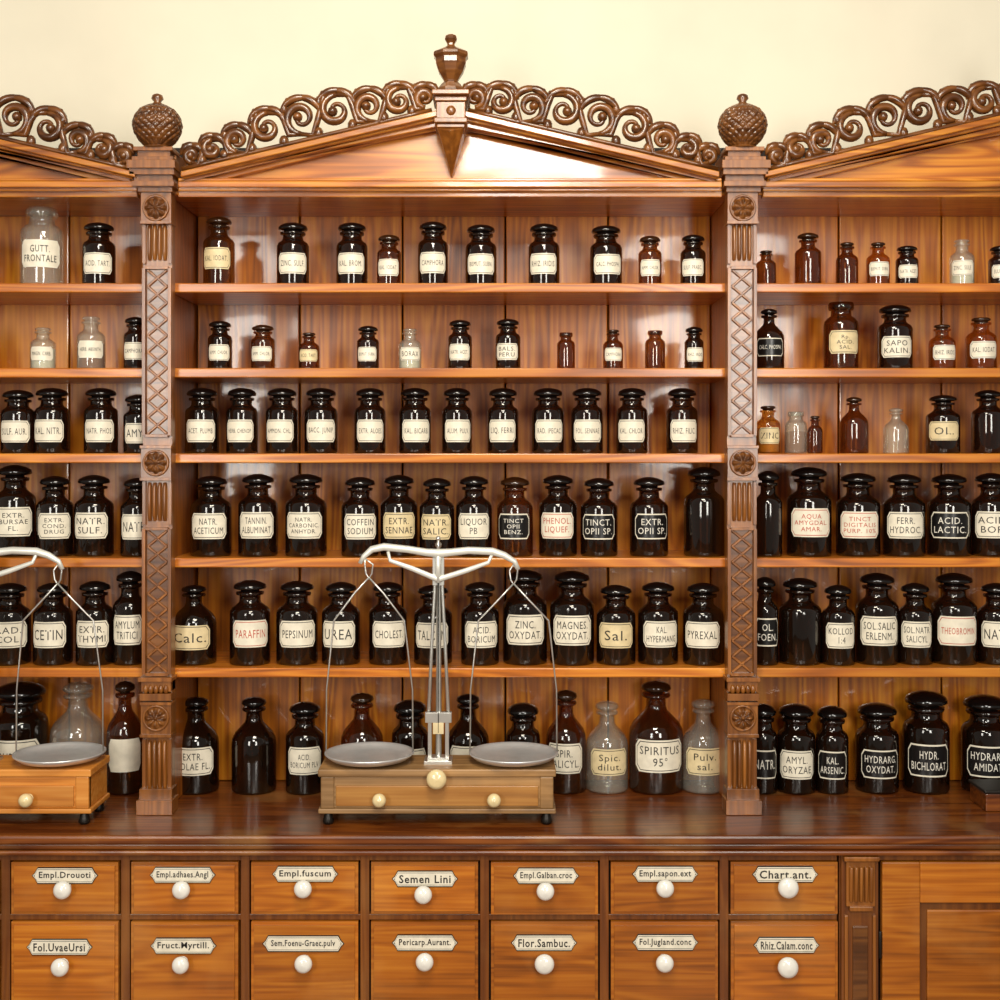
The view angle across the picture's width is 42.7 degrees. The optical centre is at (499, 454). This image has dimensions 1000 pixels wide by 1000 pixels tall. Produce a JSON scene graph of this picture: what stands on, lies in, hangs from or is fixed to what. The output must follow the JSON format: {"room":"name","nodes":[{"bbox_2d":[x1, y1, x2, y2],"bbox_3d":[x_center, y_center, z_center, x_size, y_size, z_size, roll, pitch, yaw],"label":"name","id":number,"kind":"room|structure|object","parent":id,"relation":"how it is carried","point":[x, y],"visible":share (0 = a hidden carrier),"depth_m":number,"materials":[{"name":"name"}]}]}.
{"room":"pharmacy","nodes":[
{"label":"pharmacy","id":0,"kind":"room"},
{"bbox_2d":[0,0,999,147],"bbox_3d":[0.000,-0.016,3.590,8.000,3.600,0.100,0,0,0],"label":"wall","id":1,"kind":"structure","parent":0,"point":[212,62],"depth_m":3.54,"materials":[{"name":"paint"}]},
{"bbox_3d":[0.000,1.834,0.620,8.000,0.100,5.840,0,0,0],"label":"floor","id":2,"kind":"structure","parent":0,"visible":0},
{"bbox_2d":[0,779,999,999],"bbox_3d":[-0.137,1.334,3.243,4.874,0.900,0.575,0,0,0],"label":"counter","id":3,"kind":"object","parent":2,"relation":"on","point":[855,894],"depth_m":2.99,"materials":[{"name":"brown wood"}]},
{"bbox_2d":[0,681,48,754],"bbox_3d":[-1.272,0.742,3.391,0.143,0.282,0.145,0,0,-7],"label":"bottle","id":4,"kind":"object","parent":3,"relation":"on","point":[32,723],"visible":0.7,"depth_m":3.34,"materials":[{"name":"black glass"}]},
{"bbox_2d":[0,547,109,824],"bbox_3d":[-1.254,0.540,3.123,0.576,0.687,0.221,0,0,0],"label":"balance scale","id":5,"kind":"object","parent":3,"relation":"on","point":[57,777],"visible":1,"depth_m":3.06,"materials":[{"name":"brown wood"}]},
{"bbox_2d":[106,681,142,794],"bbox_3d":[-0.986,0.738,3.365,0.095,0.289,0.095,0,0,-15],"label":"bottle","id":6,"kind":"object","parent":3,"relation":"on","point":[123,740],"visible":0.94,"depth_m":3.33,"materials":[{"name":"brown glass"}]},
{"bbox_2d":[182,697,218,794],"bbox_3d":[-0.802,0.761,3.377,0.119,0.245,0.120,0,0,-5],"label":"bottle","id":7,"kind":"object","parent":3,"relation":"on","point":[200,744],"visible":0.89,"depth_m":3.33,"materials":[{"name":"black glass"}]},
{"bbox_2d":[232,697,275,794],"bbox_3d":[-0.649,0.760,3.377,0.116,0.245,0.116,0,0,1],"label":"bottle","id":8,"kind":"object","parent":3,"relation":"on","point":[254,742],"visible":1,"depth_m":3.33,"materials":[{"name":"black glass"}]},
{"bbox_2d":[286,701,323,794],"bbox_3d":[-0.513,0.766,3.368,0.100,0.233,0.101,0,0,-7],"label":"bottle","id":9,"kind":"object","parent":3,"relation":"on","point":[305,740],"visible":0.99,"depth_m":3.33,"materials":[{"name":"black glass"}]},
{"bbox_2d":[341,693,382,743],"bbox_3d":[-0.364,0.755,3.372,0.111,0.256,0.112,0,0,-7],"label":"bottle","id":10,"kind":"object","parent":3,"relation":"on","point":[361,728],"visible":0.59,"depth_m":3.35,"materials":[{"name":"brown glass"}]},
{"bbox_2d":[392,699,427,754],"bbox_3d":[-0.236,0.763,3.362,0.095,0.240,0.096,0,0,-7],"label":"bottle","id":11,"kind":"object","parent":3,"relation":"on","point":[401,734],"visible":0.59,"depth_m":3.33,"materials":[{"name":"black glass"}]},
{"bbox_2d":[318,536,557,824],"bbox_3d":[-0.146,0.540,3.123,0.576,0.687,0.221,0,0,0],"label":"balance scale","id":12,"kind":"object","parent":3,"relation":"on","point":[357,777],"visible":1,"depth_m":3.06,"materials":[{"name":"brown wood"}]},
{"bbox_2d":[449,694,488,754],"bbox_3d":[-0.084,0.756,3.371,0.111,0.254,0.112,0,0,-2],"label":"bottle","id":13,"kind":"object","parent":3,"relation":"on","point":[459,733],"visible":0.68,"depth_m":3.34,"materials":[{"name":"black glass"}]},
{"bbox_2d":[0,34,999,814],"bbox_3d":[-0.126,-0.075,3.285,4.462,1.916,0.440,0,0,0],"label":"shelving unit","id":14,"kind":"object","parent":3,"relation":"on","point":[456,165],"visible":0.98,"depth_m":3.38,"materials":[{"name":"brown wood"}]},
{"bbox_2d":[0,583,30,665],"bbox_3d":[-1.254,0.430,3.277,0.102,0.205,0.104,0,0,-16],"label":"bottle","id":15,"kind":"object","parent":14,"relation":"in","point":[12,611],"visible":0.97,"depth_m":3.24,"materials":[{"name":"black glass"}]},
{"bbox_2d":[0,390,33,452],"bbox_3d":[-1.234,-0.086,3.277,0.084,0.163,0.086,0,0,-5],"label":"bottle","id":16,"kind":"object","parent":14,"relation":"in","point":[17,419],"visible":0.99,"depth_m":3.25,"materials":[{"name":"black glass"}]},
{"bbox_2d":[0,465,35,556],"bbox_3d":[-1.243,0.141,3.281,0.103,0.232,0.104,0,0,-16],"label":"bottle","id":17,"kind":"object","parent":14,"relation":"in","point":[17,504],"visible":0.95,"depth_m":3.25,"materials":[{"name":"black glass"}]},
{"bbox_2d":[20,206,63,282],"bbox_3d":[-1.180,-0.532,3.297,0.108,0.204,0.110,0,0,-15],"label":"clear glass bottle","id":18,"kind":"object","parent":14,"relation":"in","point":[35,252],"visible":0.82,"depth_m":3.25,"materials":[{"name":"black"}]},
{"bbox_2d":[34,388,69,452],"bbox_3d":[-1.151,-0.088,3.289,0.087,0.168,0.089,0,0,-3],"label":"bottle","id":19,"kind":"object","parent":14,"relation":"in","point":[51,418],"visible":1,"depth_m":3.26,"materials":[{"name":"black glass"}]},
{"bbox_2d":[33,583,72,665],"bbox_3d":[-1.144,0.430,3.276,0.097,0.205,0.099,0,0,-2],"label":"bottle","id":20,"kind":"object","parent":14,"relation":"in","point":[53,620],"visible":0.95,"depth_m":3.24,"materials":[{"name":"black glass"}]},
{"bbox_2d":[36,476,73,555],"bbox_3d":[-1.141,0.155,3.281,0.092,0.204,0.094,0,0,-16],"label":"bottle","id":21,"kind":"object","parent":14,"relation":"in","point":[54,512],"visible":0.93,"depth_m":3.25,"materials":[{"name":"black glass"}]},
{"bbox_2d":[74,475,113,556],"bbox_3d":[-1.042,0.154,3.283,0.098,0.206,0.099,0,0,-4],"label":"bottle","id":22,"kind":"object","parent":14,"relation":"in","point":[93,513],"visible":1,"depth_m":3.25,"materials":[{"name":"black glass"}]},
{"bbox_2d":[76,581,112,665],"bbox_3d":[-1.035,0.427,3.272,0.095,0.210,0.096,0,0,-5],"label":"bottle","id":23,"kind":"object","parent":14,"relation":"in","point":[95,605],"visible":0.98,"depth_m":3.24,"materials":[{"name":"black glass"}]},
{"bbox_2d":[82,222,115,282],"bbox_3d":[-1.029,-0.513,3.283,0.082,0.165,0.083,0,0,-10],"label":"bottle","id":24,"kind":"object","parent":14,"relation":"in","point":[98,252],"visible":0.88,"depth_m":3.25,"materials":[{"name":"black glass"}]},
{"bbox_2d":[84,388,117,452],"bbox_3d":[-1.024,-0.088,3.283,0.085,0.168,0.086,0,0,-8],"label":"bottle","id":25,"kind":"object","parent":14,"relation":"in","point":[100,418],"visible":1,"depth_m":3.25,"materials":[{"name":"black glass"}]},
{"bbox_2d":[113,571,141,664],"bbox_3d":[-0.946,0.414,3.273,0.084,0.236,0.086,0,0,-4],"label":"bottle","id":26,"kind":"object","parent":14,"relation":"in","point":[127,609],"visible":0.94,"depth_m":3.24,"materials":[{"name":"black glass"}]},
{"bbox_2d":[120,478,142,556],"bbox_3d":[-0.927,0.158,3.270,0.082,0.199,0.083,0,0,-7],"label":"bottle","id":27,"kind":"object","parent":14,"relation":"in","point":[131,526],"visible":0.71,"depth_m":3.23,"materials":[{"name":"black glass"}]},
{"bbox_2d":[175,585,216,665],"bbox_3d":[-0.785,0.433,3.283,0.113,0.199,0.114,0,0,-1],"label":"bottle","id":28,"kind":"object","parent":14,"relation":"in","point":[195,625],"visible":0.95,"depth_m":3.24,"materials":[{"name":"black glass"}]},
{"bbox_2d":[185,388,218,452],"bbox_3d":[-0.764,-0.088,3.283,0.085,0.168,0.086,0,0,-6],"label":"bottle","id":29,"kind":"object","parent":14,"relation":"in","point":[201,418],"visible":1,"depth_m":3.25,"materials":[{"name":"black glass"}]},
{"bbox_2d":[190,476,230,556],"bbox_3d":[-0.741,0.155,3.280,0.102,0.204,0.104,0,0,-4],"label":"bottle","id":30,"kind":"object","parent":14,"relation":"in","point":[210,514],"visible":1,"depth_m":3.24,"materials":[{"name":"black glass"}]},
{"bbox_2d":[203,216,234,282],"bbox_3d":[-0.719,-0.520,3.275,0.079,0.179,0.080,0,0,0],"label":"bottle","id":31,"kind":"object","parent":14,"relation":"in","point":[218,248],"visible":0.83,"depth_m":3.25,"materials":[{"name":"brown glass"}]},
{"bbox_2d":[226,388,257,452],"bbox_3d":[-0.662,-0.088,3.285,0.080,0.168,0.081,0,0,-1],"label":"bottle","id":32,"kind":"object","parent":14,"relation":"in","point":[241,417],"visible":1,"depth_m":3.25,"materials":[{"name":"black glass"}]},
{"bbox_2d":[230,580,269,665],"bbox_3d":[-0.640,0.426,3.275,0.102,0.213,0.104,0,0,-13],"label":"bottle","id":33,"kind":"object","parent":14,"relation":"in","point":[249,618],"visible":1,"depth_m":3.24,"materials":[{"name":"black glass"}]},
{"bbox_2d":[238,474,277,556],"bbox_3d":[-0.621,0.153,3.282,0.100,0.209,0.101,0,0,-4],"label":"bottle","id":34,"kind":"object","parent":14,"relation":"in","point":[257,512],"visible":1,"depth_m":3.24,"materials":[{"name":"black glass"}]},
{"bbox_2d":[266,388,297,452],"bbox_3d":[-0.559,-0.088,3.281,0.082,0.168,0.083,0,0,2],"label":"bottle","id":35,"kind":"object","parent":14,"relation":"in","point":[281,417],"visible":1,"depth_m":3.25,"materials":[{"name":"black glass"}]},
{"bbox_2d":[277,222,308,282],"bbox_3d":[-0.531,-0.513,3.281,0.082,0.165,0.083,0,0,-7],"label":"bottle","id":36,"kind":"object","parent":14,"relation":"in","point":[292,251],"visible":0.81,"depth_m":3.25,"materials":[{"name":"black glass"}]},
{"bbox_2d":[276,581,317,665],"bbox_3d":[-0.520,0.427,3.281,0.105,0.209,0.106,0,0,-11],"label":"bottle","id":37,"kind":"object","parent":14,"relation":"in","point":[297,619],"visible":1,"depth_m":3.24,"materials":[{"name":"black glass"}]},
{"bbox_2d":[285,474,326,556],"bbox_3d":[-0.497,0.153,3.279,0.105,0.209,0.106,0,0,-1],"label":"bottle","id":38,"kind":"object","parent":14,"relation":"in","point":[306,512],"visible":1,"depth_m":3.24,"materials":[{"name":"black glass"}]},
{"bbox_2d":[304,388,337,452],"bbox_3d":[-0.460,-0.088,3.286,0.085,0.168,0.086,0,0,-7],"label":"bottle","id":39,"kind":"object","parent":14,"relation":"in","point":[320,418],"visible":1,"depth_m":3.25,"materials":[{"name":"black glass"}]},
{"bbox_2d":[322,582,359,664],"bbox_3d":[-0.407,0.429,3.280,0.097,0.207,0.099,0,0,3],"label":"bottle","id":40,"kind":"object","parent":14,"relation":"in","point":[346,635],"visible":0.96,"depth_m":3.24,"materials":[{"name":"black glass"}]},
{"bbox_2d":[336,222,367,282],"bbox_3d":[-0.380,-0.513,3.283,0.080,0.165,0.081,0,0,0],"label":"bottle","id":41,"kind":"object","parent":14,"relation":"in","point":[351,251],"visible":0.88,"depth_m":3.25,"materials":[{"name":"black glass"}]},
{"bbox_2d":[341,477,378,556],"bbox_3d":[-0.358,0.157,3.272,0.095,0.201,0.096,0,0,-7],"label":"bottle","id":42,"kind":"object","parent":14,"relation":"in","point":[359,513],"visible":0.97,"depth_m":3.24,"materials":[{"name":"black glass"}]},
{"bbox_2d":[354,388,385,452],"bbox_3d":[-0.333,-0.088,3.275,0.079,0.168,0.080,0,0,-7],"label":"bottle","id":43,"kind":"object","parent":14,"relation":"in","point":[369,417],"visible":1,"depth_m":3.25,"materials":[{"name":"black glass"}]},
{"bbox_2d":[369,582,406,664],"bbox_3d":[-0.287,0.429,3.281,0.097,0.207,0.099,0,0,-9],"label":"bottle","id":44,"kind":"object","parent":14,"relation":"in","point":[387,641],"visible":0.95,"depth_m":3.24,"materials":[{"name":"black glass"}]},
{"bbox_2d":[380,475,417,556],"bbox_3d":[-0.259,0.154,3.282,0.095,0.206,0.096,0,0,-4],"label":"bottle","id":45,"kind":"object","parent":14,"relation":"in","point":[398,512],"visible":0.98,"depth_m":3.25,"materials":[{"name":"black glass"}]},
{"bbox_2d":[399,388,430,452],"bbox_3d":[-0.217,-0.088,3.277,0.082,0.168,0.083,0,0,-9],"label":"bottle","id":46,"kind":"object","parent":14,"relation":"in","point":[414,417],"visible":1,"depth_m":3.25,"materials":[{"name":"black glass"}]},
{"bbox_2d":[414,585,451,664],"bbox_3d":[-0.172,0.433,3.284,0.098,0.199,0.099,0,0,2],"label":"bottle","id":47,"kind":"object","parent":14,"relation":"in","point":[422,616],"visible":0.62,"depth_m":3.25,"materials":[{"name":"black glass"}]},
{"bbox_2d":[418,221,447,282],"bbox_3d":[-0.171,-0.513,3.273,0.077,0.166,0.078,0,0,-1],"label":"bottle","id":48,"kind":"object","parent":14,"relation":"in","point":[432,250],"visible":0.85,"depth_m":3.24,"materials":[{"name":"black glass"}]},
{"bbox_2d":[420,478,453,556],"bbox_3d":[-0.161,0.158,3.273,0.090,0.199,0.091,0,0,2],"label":"bottle","id":49,"kind":"object","parent":14,"relation":"in","point":[436,512],"visible":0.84,"depth_m":3.24,"materials":[{"name":"black glass"}]},
{"bbox_2d":[442,388,471,452],"bbox_3d":[-0.110,-0.088,3.275,0.077,0.168,0.078,0,0,-7],"label":"bottle","id":50,"kind":"object","parent":14,"relation":"in","point":[456,416],"visible":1,"depth_m":3.25,"materials":[{"name":"black glass"}]},
{"bbox_2d":[456,476,491,556],"bbox_3d":[-0.067,0.155,3.271,0.092,0.204,0.093,0,0,0],"label":"bottle","id":51,"kind":"object","parent":14,"relation":"in","point":[473,512],"visible":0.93,"depth_m":3.24,"materials":[{"name":"black glass"}]},
{"bbox_2d":[461,582,498,665],"bbox_3d":[-0.051,0.428,3.274,0.097,0.208,0.098,0,0,-7],"label":"bottle","id":52,"kind":"object","parent":14,"relation":"in","point":[487,647],"visible":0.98,"depth_m":3.24,"materials":[{"name":"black glass"}]},
{"bbox_2d":[465,224,495,282],"bbox_3d":[-0.049,-0.510,3.281,0.080,0.160,0.081,0,0,0],"label":"bottle","id":53,"kind":"object","parent":14,"relation":"in","point":[480,253],"visible":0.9,"depth_m":3.25,"materials":[{"name":"black glass"}]},
{"bbox_2d":[488,388,517,452],"bbox_3d":[0.008,-0.088,3.274,0.079,0.168,0.080,0,0,4],"label":"bottle","id":54,"kind":"object","parent":14,"relation":"in","point":[502,416],"visible":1,"depth_m":3.24,"materials":[{"name":"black glass"}]},
{"bbox_2d":[497,477,532,556],"bbox_3d":[0.038,0.157,3.279,0.092,0.201,0.094,0,0,6],"label":"bottle","id":55,"kind":"object","parent":14,"relation":"in","point":[514,512],"visible":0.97,"depth_m":3.24,"materials":[{"name":"brown glass"}]},
{"bbox_2d":[503,570,546,664],"bbox_3d":[0.064,0.414,3.287,0.113,0.237,0.115,0,0,0],"label":"bottle","id":56,"kind":"object","parent":14,"relation":"in","point":[524,626],"visible":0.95,"depth_m":3.24,"materials":[{"name":"black glass"}]},
{"bbox_2d":[529,223,558,282],"bbox_3d":[0.113,-0.512,3.283,0.080,0.163,0.081,0,0,7],"label":"bottle","id":57,"kind":"object","parent":14,"relation":"in","point":[543,251],"visible":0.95,"depth_m":3.25,"materials":[{"name":"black glass"}]},
{"bbox_2d":[532,388,563,452],"bbox_3d":[0.123,-0.088,3.281,0.082,0.168,0.083,0,0,-3],"label":"bottle","id":58,"kind":"object","parent":14,"relation":"in","point":[547,417],"visible":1,"depth_m":3.25,"materials":[{"name":"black glass"}]},
{"bbox_2d":[539,475,576,556],"bbox_3d":[0.149,0.154,3.283,0.098,0.206,0.099,0,0,6],"label":"bottle","id":59,"kind":"object","parent":14,"relation":"in","point":[557,511],"visible":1,"depth_m":3.25,"materials":[{"name":"black glass"}]},
{"bbox_2d":[550,571,593,665],"bbox_3d":[0.185,0.415,3.282,0.113,0.235,0.114,0,0,2],"label":"bottle","id":60,"kind":"object","parent":14,"relation":"in","point":[571,612],"visible":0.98,"depth_m":3.24,"materials":[{"name":"black glass"}]},
{"bbox_2d":[571,388,602,452],"bbox_3d":[0.223,-0.088,3.279,0.082,0.168,0.083,0,0,1],"label":"bottle","id":61,"kind":"object","parent":14,"relation":"in","point":[586,417],"visible":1,"depth_m":3.25,"materials":[{"name":"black glass"}]},
{"bbox_2d":[580,478,617,556],"bbox_3d":[0.254,0.158,3.279,0.095,0.199,0.096,0,0,6],"label":"bottle","id":62,"kind":"object","parent":14,"relation":"in","point":[598,514],"visible":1,"depth_m":3.24,"materials":[{"name":"black glass"}]},
{"bbox_2d":[590,225,621,282],"bbox_3d":[0.272,-0.509,3.280,0.082,0.157,0.083,0,0,-4],"label":"bottle","id":63,"kind":"object","parent":14,"relation":"in","point":[605,253],"visible":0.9,"depth_m":3.25,"materials":[{"name":"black glass"}]},
{"bbox_2d":[596,585,635,664],"bbox_3d":[0.297,0.432,3.282,0.100,0.199,0.101,0,0,6],"label":"bottle","id":64,"kind":"object","parent":14,"relation":"in","point":[615,622],"visible":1,"depth_m":3.24,"materials":[{"name":"black glass"}]},
{"bbox_2d":[616,388,647,452],"bbox_3d":[0.339,-0.088,3.284,0.080,0.168,0.081,0,0,9],"label":"bottle","id":65,"kind":"object","parent":14,"relation":"in","point":[631,417],"visible":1,"depth_m":3.25,"materials":[{"name":"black glass"}]},
{"bbox_2d":[630,477,667,556],"bbox_3d":[0.382,0.157,3.281,0.097,0.201,0.099,0,0,-4],"label":"bottle","id":66,"kind":"object","parent":14,"relation":"in","point":[648,513],"visible":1,"depth_m":3.24,"materials":[{"name":"black glass"}]},
{"bbox_2d":[638,582,677,664],"bbox_3d":[0.406,0.429,3.284,0.103,0.207,0.104,0,0,-4],"label":"bottle","id":67,"kind":"object","parent":14,"relation":"in","point":[657,619],"visible":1,"depth_m":3.25,"materials":[{"name":"black glass"}]},
{"bbox_2d":[666,388,697,452],"bbox_3d":[0.467,-0.088,3.283,0.080,0.168,0.080,0,0,-2],"label":"bottle","id":68,"kind":"object","parent":14,"relation":"in","point":[681,417],"visible":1,"depth_m":3.25,"materials":[{"name":"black glass"}]},
{"bbox_2d":[680,234,705,282],"bbox_3d":[0.493,-0.496,3.269,0.064,0.132,0.065,0,0,10],"label":"bottle","id":69,"kind":"object","parent":14,"relation":"in","point":[692,258],"visible":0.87,"depth_m":3.25,"materials":[{"name":"black glass"}]},
{"bbox_2d":[683,583,722,665],"bbox_3d":[0.519,0.430,3.275,0.102,0.205,0.104,0,0,12],"label":"bottle","id":70,"kind":"object","parent":14,"relation":"in","point":[702,620],"visible":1,"depth_m":3.24,"materials":[{"name":"black glass"}]},
{"bbox_2d":[684,467,723,556],"bbox_3d":[0.523,0.144,3.280,0.102,0.227,0.102,0,0,9],"label":"bottle","id":71,"kind":"object","parent":14,"relation":"in","point":[703,507],"visible":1,"depth_m":3.24,"materials":[{"name":"black glass"}]},
{"bbox_2d":[757,577,777,665],"bbox_3d":[0.676,0.421,3.263,0.066,0.221,0.067,0,0,-1],"label":"bottle","id":72,"kind":"object","parent":14,"relation":"in","point":[767,610],"visible":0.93,"depth_m":3.24,"materials":[{"name":"black glass"}]},
{"bbox_2d":[756,471,781,556],"bbox_3d":[0.683,0.149,3.261,0.071,0.217,0.071,0,0,8],"label":"bottle","id":73,"kind":"object","parent":14,"relation":"in","point":[769,505],"visible":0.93,"depth_m":3.23,"materials":[{"name":"black glass"}]},
{"bbox_2d":[757,309,783,367],"bbox_3d":[0.688,-0.296,3.275,0.077,0.156,0.078,0,0,6],"label":"bottle","id":74,"kind":"object","parent":14,"relation":"in","point":[770,339],"visible":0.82,"depth_m":3.25,"materials":[{"name":"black glass"}]},
{"bbox_2d":[779,578,821,665],"bbox_3d":[0.770,0.424,3.284,0.108,0.217,0.108,0,0,0],"label":"bottle","id":75,"kind":"object","parent":14,"relation":"in","point":[800,618],"visible":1,"depth_m":3.24,"materials":[{"name":"black glass"}]},
{"bbox_2d":[795,233,820,282],"bbox_3d":[0.789,-0.500,3.280,0.067,0.139,0.067,0,0,4],"label":"bottle","id":76,"kind":"object","parent":14,"relation":"in","point":[808,257],"visible":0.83,"depth_m":3.25,"materials":[{"name":"brown glass"}]},
{"bbox_2d":[787,467,831,556],"bbox_3d":[0.793,0.144,3.284,0.113,0.227,0.114,0,0,7],"label":"bottle","id":77,"kind":"object","parent":14,"relation":"in","point":[809,509],"visible":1,"depth_m":3.24,"materials":[{"name":"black glass"}]},
{"bbox_2d":[822,585,854,665],"bbox_3d":[0.863,0.432,3.267,0.084,0.201,0.085,0,0,3],"label":"bottle","id":78,"kind":"object","parent":14,"relation":"in","point":[838,620],"visible":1,"depth_m":3.23,"materials":[{"name":"black glass"}]},
{"bbox_2d":[824,301,858,367],"bbox_3d":[0.876,-0.304,3.286,0.087,0.173,0.088,0,0,0],"label":"bottle","id":79,"kind":"object","parent":14,"relation":"in","point":[841,330],"visible":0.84,"depth_m":3.25,"materials":[{"name":"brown glass"}]},
{"bbox_2d":[840,397,868,452],"bbox_3d":[0.904,-0.076,3.271,0.072,0.144,0.072,0,0,9],"label":"bottle","id":80,"kind":"object","parent":14,"relation":"in","point":[854,427],"visible":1,"depth_m":3.24,"materials":[{"name":"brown glass"}]},
{"bbox_2d":[836,473,879,556],"bbox_3d":[0.919,0.151,3.287,0.110,0.211,0.112,0,0,10],"label":"bottle","id":81,"kind":"object","parent":14,"relation":"in","point":[857,512],"visible":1,"depth_m":3.25,"materials":[{"name":"black glass"}]},
{"bbox_2d":[855,573,898,665],"bbox_3d":[0.967,0.417,3.283,0.108,0.230,0.109,0,0,8],"label":"bottle","id":82,"kind":"object","parent":14,"relation":"in","point":[876,614],"visible":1,"depth_m":3.24,"materials":[{"name":"black glass"}]},
{"bbox_2d":[877,305,912,367],"bbox_3d":[1.014,-0.302,3.287,0.087,0.168,0.088,0,0,9],"label":"bottle","id":83,"kind":"object","parent":14,"relation":"in","point":[895,335],"visible":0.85,"depth_m":3.25,"materials":[{"name":"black glass"}]},
{"bbox_2d":[883,474,925,556],"bbox_3d":[1.036,0.153,3.282,0.105,0.209,0.107,0,0,12],"label":"bottle","id":84,"kind":"object","parent":14,"relation":"in","point":[904,513],"visible":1,"depth_m":3.24,"materials":[{"name":"black glass"}]},
{"bbox_2d":[899,583,932,664],"bbox_3d":[1.063,0.430,3.277,0.087,0.205,0.088,0,0,11],"label":"bottle","id":85,"kind":"object","parent":14,"relation":"in","point":[915,618],"visible":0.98,"depth_m":3.25,"materials":[{"name":"black glass"}]},
{"bbox_2d":[926,395,959,452],"bbox_3d":[1.135,-0.079,3.278,0.084,0.150,0.086,0,0,15],"label":"bottle","id":86,"kind":"object","parent":14,"relation":"in","point":[942,424],"visible":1,"depth_m":3.25,"materials":[{"name":"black glass"}]},
{"bbox_2d":[927,474,970,556],"bbox_3d":[1.154,0.153,3.289,0.108,0.209,0.109,0,0,15],"label":"bottle","id":87,"kind":"object","parent":14,"relation":"in","point":[948,513],"visible":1,"depth_m":3.25,"materials":[{"name":"black glass"}]},
{"bbox_2d":[931,573,976,665],"bbox_3d":[1.166,0.417,3.286,0.113,0.230,0.114,0,0,7],"label":"bottle","id":88,"kind":"object","parent":14,"relation":"in","point":[954,614],"visible":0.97,"depth_m":3.24,"materials":[{"name":"black glass"}]},
{"bbox_2d":[965,317,996,367],"bbox_3d":[1.234,-0.285,3.282,0.077,0.134,0.078,0,0,7],"label":"glass bottle","id":89,"kind":"object","parent":14,"relation":"in","point":[980,344],"visible":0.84,"depth_m":3.25,"materials":[{"name":"brown glass"}]},
{"bbox_2d":[971,473,999,556],"bbox_3d":[1.260,0.151,3.283,0.098,0.211,0.099,0,0,15],"label":"bottle","id":90,"kind":"object","parent":14,"relation":"in","point":[985,509],"visible":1,"depth_m":3.25,"materials":[{"name":"black glass"}]},
{"bbox_2d":[971,390,999,452],"bbox_3d":[1.251,-0.086,3.282,0.082,0.163,0.082,0,0,13],"label":"bottle","id":91,"kind":"object","parent":14,"relation":"in","point":[985,420],"visible":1,"depth_m":3.25,"materials":[{"name":"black glass"}]},
{"bbox_2d":[977,583,999,664],"bbox_3d":[1.272,0.430,3.282,0.092,0.204,0.094,0,0,13],"label":"bottle","id":92,"kind":"object","parent":14,"relation":"in","point":[988,615],"visible":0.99,"depth_m":3.25,"materials":[{"name":"black glass"}]},
{"bbox_2d":[0,779,999,844],"bbox_3d":[0.000,0.895,3.250,4.600,0.022,0.560,0,0,0],"label":"countertop","id":93,"kind":"structure","parent":3,"relation":"on","point":[222,816],"depth_m":3.07,"materials":[{"name":"brown wood"}]},
{"bbox_2d":[506,702,539,743],"bbox_3d":[0.060,0.767,3.364,0.089,0.231,0.091,0,0,3],"label":"bottle","id":94,"kind":"object","parent":3,"relation":"on","point":[522,717],"visible":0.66,"depth_m":3.34,"materials":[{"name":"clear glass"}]},
{"bbox_2d":[546,690,585,794],"bbox_3d":[0.174,0.751,3.376,0.106,0.264,0.107,0,0,8],"label":"bottle","id":95,"kind":"object","parent":3,"relation":"on","point":[570,761],"visible":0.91,"depth_m":3.33,"materials":[{"name":"brown glass"}]},
{"bbox_2d":[586,701,627,793],"bbox_3d":[0.283,0.766,3.383,0.111,0.233,0.112,0,0,-3],"label":"clear glass bottle","id":96,"kind":"object","parent":3,"relation":"on","point":[604,762],"visible":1,"depth_m":3.34,"materials":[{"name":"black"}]},
{"bbox_2d":[629,681,682,794],"bbox_3d":[0.413,0.740,3.386,0.143,0.285,0.145,0,0,-2],"label":"bottle","id":97,"kind":"object","parent":3,"relation":"on","point":[655,735],"visible":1,"depth_m":3.33,"materials":[{"name":"brown glass"}]},
{"bbox_2d":[683,699,719,793],"bbox_3d":[0.536,0.764,3.381,0.111,0.239,0.112,0,0,3],"label":"clear glass bottle","id":98,"kind":"object","parent":3,"relation":"on","point":[701,762],"visible":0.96,"depth_m":3.33,"materials":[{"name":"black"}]},
{"bbox_2d":[756,703,776,793],"bbox_3d":[0.691,0.768,3.362,0.074,0.229,0.074,0,0,2],"label":"bottle","id":99,"kind":"object","parent":3,"relation":"on","point":[767,740],"visible":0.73,"depth_m":3.33,"materials":[{"name":"black glass"}]},
{"bbox_2d":[777,703,815,794],"bbox_3d":[0.780,0.769,3.371,0.100,0.228,0.101,0,0,10],"label":"bottle","id":100,"kind":"object","parent":3,"relation":"on","point":[796,743],"visible":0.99,"depth_m":3.33,"materials":[{"name":"black glass"}]},
{"bbox_2d":[816,705,848,794],"bbox_3d":[0.873,0.771,3.365,0.084,0.223,0.085,0,0,13],"label":"bottle","id":101,"kind":"object","parent":3,"relation":"on","point":[832,742],"visible":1,"depth_m":3.33,"materials":[{"name":"black glass"}]},
{"bbox_2d":[855,702,898,793],"bbox_3d":[0.996,0.769,3.381,0.111,0.228,0.112,0,0,5],"label":"bottle","id":102,"kind":"object","parent":3,"relation":"on","point":[876,741],"visible":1,"depth_m":3.34,"materials":[{"name":"black glass"}]},
{"bbox_2d":[902,690,949,794],"bbox_3d":[1.125,0.753,3.380,0.119,0.260,0.120,0,0,10],"label":"bottle","id":103,"kind":"object","parent":3,"relation":"on","point":[925,735],"visible":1,"depth_m":3.34,"materials":[{"name":"black glass"}]},
{"bbox_2d":[961,694,999,790],"bbox_3d":[1.283,0.759,3.385,0.122,0.249,0.123,0,0,10],"label":"bottle","id":104,"kind":"object","parent":3,"relation":"on","point":[980,734],"visible":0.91,"depth_m":3.34,"materials":[{"name":"black glass"}]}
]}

